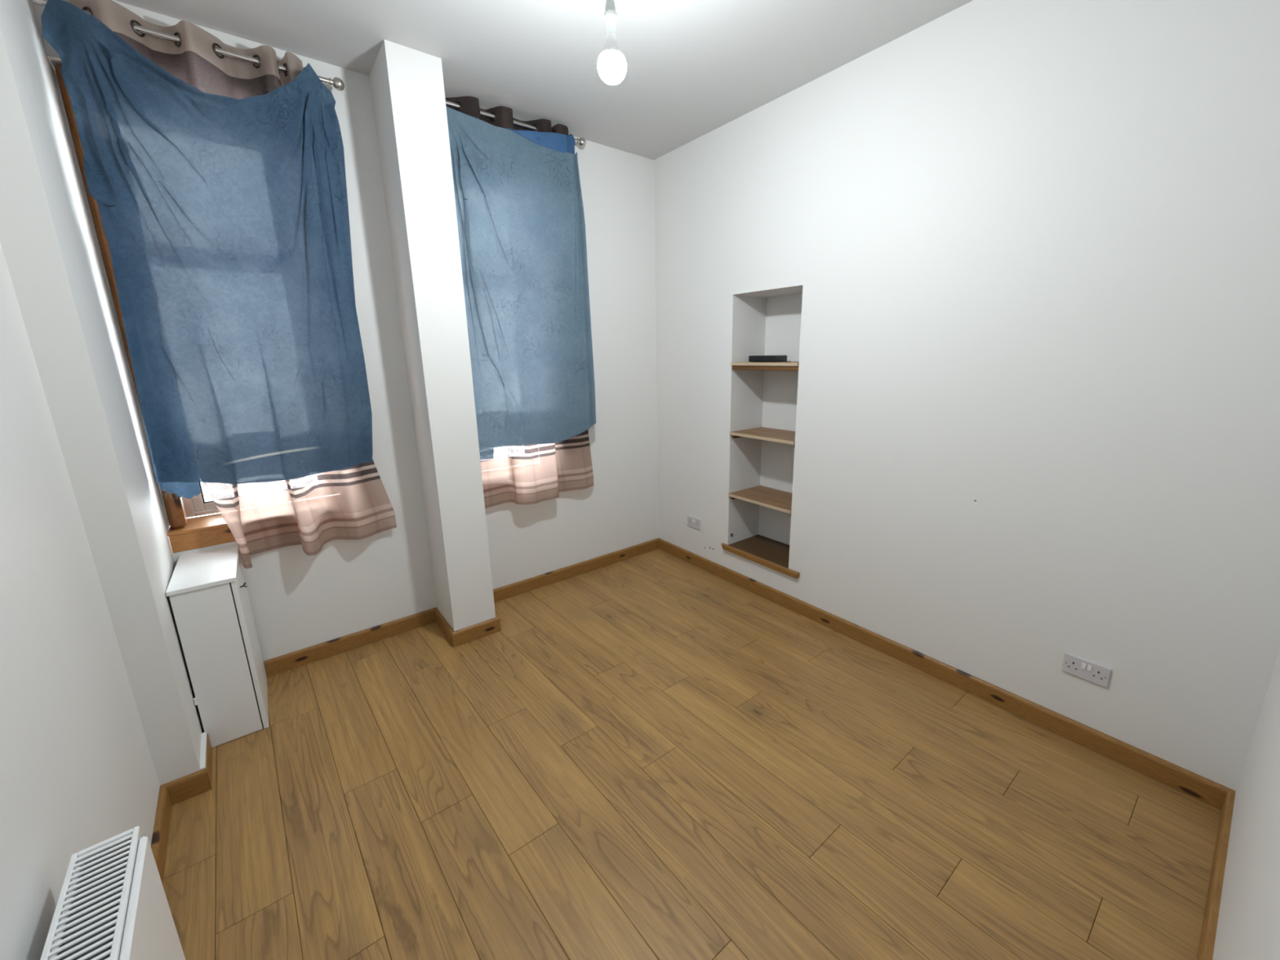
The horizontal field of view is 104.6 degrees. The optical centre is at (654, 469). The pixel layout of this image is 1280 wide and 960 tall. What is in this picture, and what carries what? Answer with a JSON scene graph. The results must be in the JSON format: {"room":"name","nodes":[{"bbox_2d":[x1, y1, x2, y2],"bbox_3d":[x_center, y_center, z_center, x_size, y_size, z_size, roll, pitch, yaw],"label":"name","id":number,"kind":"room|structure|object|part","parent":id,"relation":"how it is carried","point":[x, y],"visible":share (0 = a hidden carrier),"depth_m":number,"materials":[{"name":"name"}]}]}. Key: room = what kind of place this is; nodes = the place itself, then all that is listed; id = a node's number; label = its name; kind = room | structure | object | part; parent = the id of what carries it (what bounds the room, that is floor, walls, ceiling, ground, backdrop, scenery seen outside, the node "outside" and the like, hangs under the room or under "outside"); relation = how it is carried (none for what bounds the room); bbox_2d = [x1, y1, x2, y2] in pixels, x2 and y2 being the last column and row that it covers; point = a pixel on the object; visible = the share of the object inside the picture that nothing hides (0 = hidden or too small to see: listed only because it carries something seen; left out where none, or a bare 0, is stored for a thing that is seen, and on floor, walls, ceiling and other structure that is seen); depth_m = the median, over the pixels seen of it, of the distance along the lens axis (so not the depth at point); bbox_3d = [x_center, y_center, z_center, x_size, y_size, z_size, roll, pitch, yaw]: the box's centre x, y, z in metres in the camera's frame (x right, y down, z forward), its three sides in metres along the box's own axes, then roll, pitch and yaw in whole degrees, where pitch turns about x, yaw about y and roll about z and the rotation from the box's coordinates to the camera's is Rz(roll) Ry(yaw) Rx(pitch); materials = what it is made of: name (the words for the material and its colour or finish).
{"room":"empty bedroom","nodes":[
{"label":"empty bedroom","id":0,"kind":"room"},
{"bbox_2d":[0,0,204,959],"bbox_3d":[-1.480,-0.058,0.898,0.417,2.980,3.498,-11,17,-37],"label":"wall","id":1,"kind":"structure","parent":0,"point":[99,713],"depth_m":1.45,"materials":[{"name":"white paint"}]},
{"bbox_2d":[40,826,185,959],"bbox_3d":[-0.820,1.168,0.726,0.143,0.646,1.000,-12,17,-39],"label":"radiator","id":2,"kind":"object","parent":1,"relation":"attached to","point":[112,904],"visible":1,"depth_m":0.94,"materials":[{"name":"metal"}]},
{"bbox_3d":[-0.843,1.133,0.697,0.012,0.536,0.958,-12,17,-39],"label":"panel","id":3,"kind":"part","parent":2,"relation":"part of","materials":[{"name":"metal"}]},
{"bbox_3d":[-0.816,0.856,0.660,0.097,0.010,1.000,-12,17,-39],"label":"grille frame","id":4,"kind":"part","parent":2,"relation":"part of","materials":[{"name":"metal"}]},
{"bbox_3d":[-1.130,1.028,1.078,0.091,0.514,0.012,-12,17,-39],"label":"panel","id":5,"kind":"part","parent":2,"relation":"part of","materials":[{"name":"metal"}]},
{"bbox_3d":[-0.772,1.117,0.756,0.016,0.538,0.958,-12,17,-39],"label":"panel","id":6,"kind":"part","parent":2,"relation":"part of","materials":[{"name":"metal"}]},
{"bbox_2d":[151,785,172,884],"bbox_3d":[-1.023,1.414,0.926,0.019,0.086,2.474,-12,17,-39],"label":"baseboard","id":7,"kind":"structure","parent":1,"relation":"attached to","point":[159,842],"depth_m":1.68,"materials":[{"name":"brown wood"}]},
{"bbox_2d":[160,769,211,804],"bbox_3d":[-1.775,1.203,1.871,0.130,0.086,0.019,-11,17,-37],"label":"baseboard","id":8,"kind":"structure","parent":1,"relation":"attached to","point":[182,788],"depth_m":1.87,"materials":[{"name":"brown wood"}]},
{"bbox_2d":[200,731,206,769],"bbox_3d":[-1.818,1.129,1.990,0.016,0.005,0.250,-12,17,-39],"label":"trim","id":9,"kind":"structure","parent":1,"relation":"attached to","point":[203,740],"depth_m":1.98,"materials":[{"name":"white paint"}]},
{"bbox_2d":[201,733,212,788],"bbox_3d":[-1.811,1.175,1.996,0.019,0.086,0.264,-12,17,-39],"label":"baseboard","id":10,"kind":"structure","parent":1,"relation":"attached to","point":[208,770],"depth_m":1.99,"materials":[{"name":"brown wood"}]},
{"bbox_2d":[31,0,658,675],"bbox_3d":[-1.306,-0.563,3.045,3.175,2.980,0.300,-11,17,-38],"label":"wall","id":11,"kind":"structure","parent":0,"point":[299,600],"depth_m":3.00,"materials":[{"name":"white paint"}]},
{"bbox_2d":[55,63,235,552],"bbox_3d":[-2.046,-0.658,2.393,0.744,1.976,0.317,-11,17,-37],"label":"window","id":12,"kind":"structure","parent":11,"relation":"in","point":[184,534],"depth_m":2.29,"materials":[{"name":"brown wood"}]},
{"bbox_3d":[-2.261,-0.643,2.125,0.054,1.878,0.085,-11,17,-37],"label":"jamb moulding","id":13,"kind":"part","parent":12,"relation":"part of","materials":[{"name":"brown wood"}]},
{"bbox_3d":[-2.123,-0.727,2.477,0.673,1.878,0.060,-11,17,-38],"label":"frame","id":14,"kind":"part","parent":12,"relation":"part of","materials":[{"name":"white plastic"}]},
{"bbox_3d":[-2.121,-0.432,2.549,0.583,1.226,0.036,-11,17,-38],"label":"sash","id":15,"kind":"part","parent":12,"relation":"part of","materials":[{"name":"white plastic"}]},
{"bbox_2d":[32,0,344,91],"bbox_3d":[-1.846,-1.725,2.061,0.945,0.069,0.124,-11,17,-37],"label":"pole","id":16,"kind":"object","parent":11,"relation":"attached to","point":[338,84],"visible":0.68,"depth_m":2.05,"materials":[{"name":"metal"}]},
{"bbox_2d":[40,0,373,502],"bbox_3d":[-1.791,-0.823,2.191,0.903,1.889,0.138,-12,17,-40],"label":"sheet","id":17,"kind":"object","parent":16,"relation":"hanging from","point":[225,220],"visible":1,"depth_m":2.11,"materials":[{"name":"blue fabric"}]},
{"bbox_2d":[62,0,396,568],"bbox_3d":[-1.797,-0.677,2.282,0.854,2.260,0.165,-11,17,-37],"label":"striped curtain","id":18,"kind":"object","parent":16,"relation":"hanging from","point":[313,511],"visible":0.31,"depth_m":2.40,"materials":[{"name":"fabric"}]},
{"bbox_2d":[264,607,435,676],"bbox_3d":[-1.699,0.974,2.846,0.861,0.086,0.019,-11,17,-38],"label":"baseboard","id":19,"kind":"structure","parent":11,"relation":"attached to","point":[288,661],"depth_m":2.80,"materials":[{"name":"brown wood"}]},
{"bbox_2d":[445,100,586,146],"bbox_3d":[-0.830,-1.978,2.847,0.957,0.069,0.125,-11,17,-38],"label":"pole","id":20,"kind":"object","parent":11,"relation":"attached to","point":[581,141],"visible":0.38,"depth_m":2.83,"materials":[{"name":"metal"}]},
{"bbox_2d":[444,96,593,508],"bbox_3d":[-0.779,-0.910,3.076,0.890,2.290,0.122,-11,17,-37],"label":"striped curtain","id":21,"kind":"object","parent":20,"relation":"hanging from","point":[531,473],"visible":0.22,"depth_m":3.20,"materials":[{"name":"fabric"}]},
{"bbox_2d":[445,106,595,459],"bbox_3d":[-0.739,-1.057,2.977,0.116,1.921,0.847,11,18,42],"label":"sheet","id":22,"kind":"object","parent":20,"relation":"hanging from","point":[520,215],"visible":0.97,"depth_m":2.93,"materials":[{"name":"blue fabric"}]},
{"bbox_2d":[493,537,658,602],"bbox_3d":[-0.569,0.747,3.741,1.576,0.086,0.019,-11,17,-38],"label":"baseboard","id":23,"kind":"structure","parent":11,"relation":"attached to","point":[513,589],"depth_m":3.69,"materials":[{"name":"brown wood"}]},
{"bbox_2d":[368,39,495,631],"bbox_3d":[-1.187,-0.490,2.723,0.241,2.980,0.366,-11,17,-37],"label":"wall pillar","id":24,"kind":"structure","parent":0,"point":[407,84],"depth_m":2.53,"materials":[{"name":"white paint"}]},
{"bbox_2d":[434,607,454,647],"bbox_3d":[-1.261,0.939,2.966,0.019,0.086,0.382,-11,17,-37],"label":"baseboard","id":25,"kind":"structure","parent":24,"relation":"attached to","point":[446,628],"depth_m":2.94,"materials":[{"name":"brown wood"}]},
{"bbox_2d":[452,617,501,647],"bbox_3d":[-1.046,0.950,2.905,0.279,0.086,0.019,-11,17,-37],"label":"baseboard","id":26,"kind":"structure","parent":24,"relation":"attached to","point":[472,633],"depth_m":2.90,"materials":[{"name":"brown wood"}]},
{"bbox_2d":[114,0,973,159],"bbox_3d":[-0.179,-1.807,1.529,3.750,0.100,3.642,-11,17,-37],"label":"ceiling","id":27,"kind":"structure","parent":0,"point":[695,68],"depth_m":2.21,"materials":[{"name":"white paint"}]},
{"bbox_2d":[597,0,626,84],"bbox_3d":[-0.141,-1.505,1.556,0.094,0.500,0.094,-11,17,-37],"label":"pendant lamp","id":28,"kind":"object","parent":27,"relation":"hanging from","point":[611,63],"visible":1,"depth_m":1.57,"materials":[{"name":"white glass"}]},
{"bbox_3d":[-0.138,-1.298,1.605,0.094,0.073,0.094,-11,17,-37],"label":"glass bulb","id":29,"kind":"part","parent":28,"relation":"part of","materials":[{"name":"white glass"}]},
{"bbox_2d":[162,548,1221,959],"bbox_3d":[-0.135,1.172,2.227,3.750,0.060,3.642,-11,17,-37],"label":"floor","id":30,"kind":"structure","parent":0,"point":[651,755],"depth_m":1.80,"materials":[{"name":"brown wood"}]},
{"bbox_2d":[165,544,268,747],"bbox_3d":[-1.968,0.780,2.272,0.236,0.735,0.481,-11,17,-37],"label":"base cabinet","id":31,"kind":"object","parent":30,"relation":"on","point":[207,592],"visible":0.94,"depth_m":2.10,"materials":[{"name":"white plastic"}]},
{"bbox_3d":[-1.850,0.828,2.104,0.185,0.715,0.010,-11,17,-37],"label":"frame","id":32,"kind":"part","parent":31,"relation":"part of","materials":[{"name":"white wood"}]},
{"bbox_3d":[-1.897,0.777,2.320,0.018,0.716,0.455,-11,17,-37],"label":"panel","id":33,"kind":"part","parent":31,"relation":"part of","materials":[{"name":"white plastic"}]},
{"bbox_2d":[653,0,1279,791],"bbox_3d":[1.136,-0.560,2.874,0.450,2.980,3.642,-11,17,-37],"label":"wall","id":34,"kind":"structure","parent":0,"point":[1017,261],"depth_m":2.05,"materials":[{"name":"white paint"}]},
{"bbox_2d":[687,515,701,529],"bbox_3d":[0.303,0.408,3.817,0.014,0.084,0.146,-11,17,-37],"label":"wall socket","id":35,"kind":"object","parent":34,"relation":"attached to","point":[695,522],"visible":1,"depth_m":3.81,"materials":[{"name":"plastic"}]},
{"bbox_2d":[728,484,791,515],"bbox_3d":[0.814,0.207,3.382,0.342,0.046,0.528,-11,17,-37],"label":"shelf","id":36,"kind":"object","parent":34,"relation":"attached to","point":[775,499],"visible":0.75,"depth_m":3.38,"materials":[{"name":"brown wood"}]},
{"bbox_2d":[720,534,799,578],"bbox_3d":[0.825,0.584,3.449,0.358,0.039,0.665,-11,17,-37],"label":"shelf","id":37,"kind":"object","parent":34,"relation":"attached to","point":[769,553],"depth_m":3.44,"materials":[{"name":"brown wood"}]},
{"bbox_2d":[728,426,795,448],"bbox_3d":[0.808,-0.219,3.283,0.342,0.046,0.528,-11,17,-37],"label":"shelf","id":38,"kind":"object","parent":34,"relation":"attached to","point":[788,437],"visible":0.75,"depth_m":3.27,"materials":[{"name":"brown wood"}]},
{"bbox_2d":[730,361,799,370],"bbox_3d":[0.801,-0.669,3.177,0.342,0.048,0.528,-11,17,-37],"label":"shelf","id":39,"kind":"object","parent":34,"relation":"attached to","point":[780,366],"visible":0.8,"depth_m":3.06,"materials":[{"name":"brown wood"}]},
{"bbox_3d":[0.682,-0.637,3.088,0.020,0.028,0.522,-11,17,-37],"label":"rail","id":40,"kind":"part","parent":39,"relation":"part of","materials":[{"name":"brown wood"}]},
{"bbox_2d":[748,355,791,362],"bbox_3d":[0.758,-0.728,3.235,0.130,0.042,0.258,-13,18,-41],"label":"box","id":41,"kind":"object","parent":39,"relation":"on","point":[759,358],"visible":0.94,"depth_m":3.19,"materials":[{"name":"plastic"}]},
{"bbox_2d":[658,537,1235,809],"bbox_3d":[1.035,0.900,2.986,0.019,0.086,3.242,-11,17,-37],"label":"baseboard","id":42,"kind":"structure","parent":34,"relation":"attached to","point":[1213,793],"depth_m":2.29,"materials":[{"name":"brown wood"}]},
{"bbox_2d":[1061,652,1111,687],"bbox_3d":[1.763,0.818,2.022,0.014,0.084,0.146,-11,17,-37],"label":"wall socket","id":43,"kind":"object","parent":34,"relation":"attached to","point":[1095,673],"visible":1,"depth_m":2.02,"materials":[{"name":"plastic"}]},
{"bbox_2d":[1081,662,1085,668],"bbox_3d":[1.755,0.802,2.021,0.005,0.020,0.012,-11,17,-37],"label":"switch","id":44,"kind":"object","parent":43,"relation":"attached to","point":[1083,664],"depth_m":2.02,"materials":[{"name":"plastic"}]},
{"bbox_2d":[1087,665,1092,671],"bbox_3d":[1.766,0.805,2.007,0.005,0.020,0.012,-11,17,-37],"label":"switch","id":45,"kind":"object","parent":43,"relation":"attached to","point":[1089,667],"depth_m":2.01,"materials":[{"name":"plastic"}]},
{"bbox_2d":[1212,648,1279,959],"bbox_3d":[0.767,0.028,0.390,3.300,2.980,0.100,-11,17,-37],"label":"wall","id":46,"kind":"structure","parent":0,"point":[1248,925],"depth_m":1.14,"materials":[{"name":"white paint"}]},
{"bbox_2d":[1196,791,1235,959],"bbox_3d":[0.905,1.395,0.884,2.908,0.086,0.019,-11,17,-37],"label":"baseboard","id":47,"kind":"structure","parent":46,"relation":"attached to","point":[1206,944],"depth_m":1.46,"materials":[{"name":"brown wood"}]}
]}

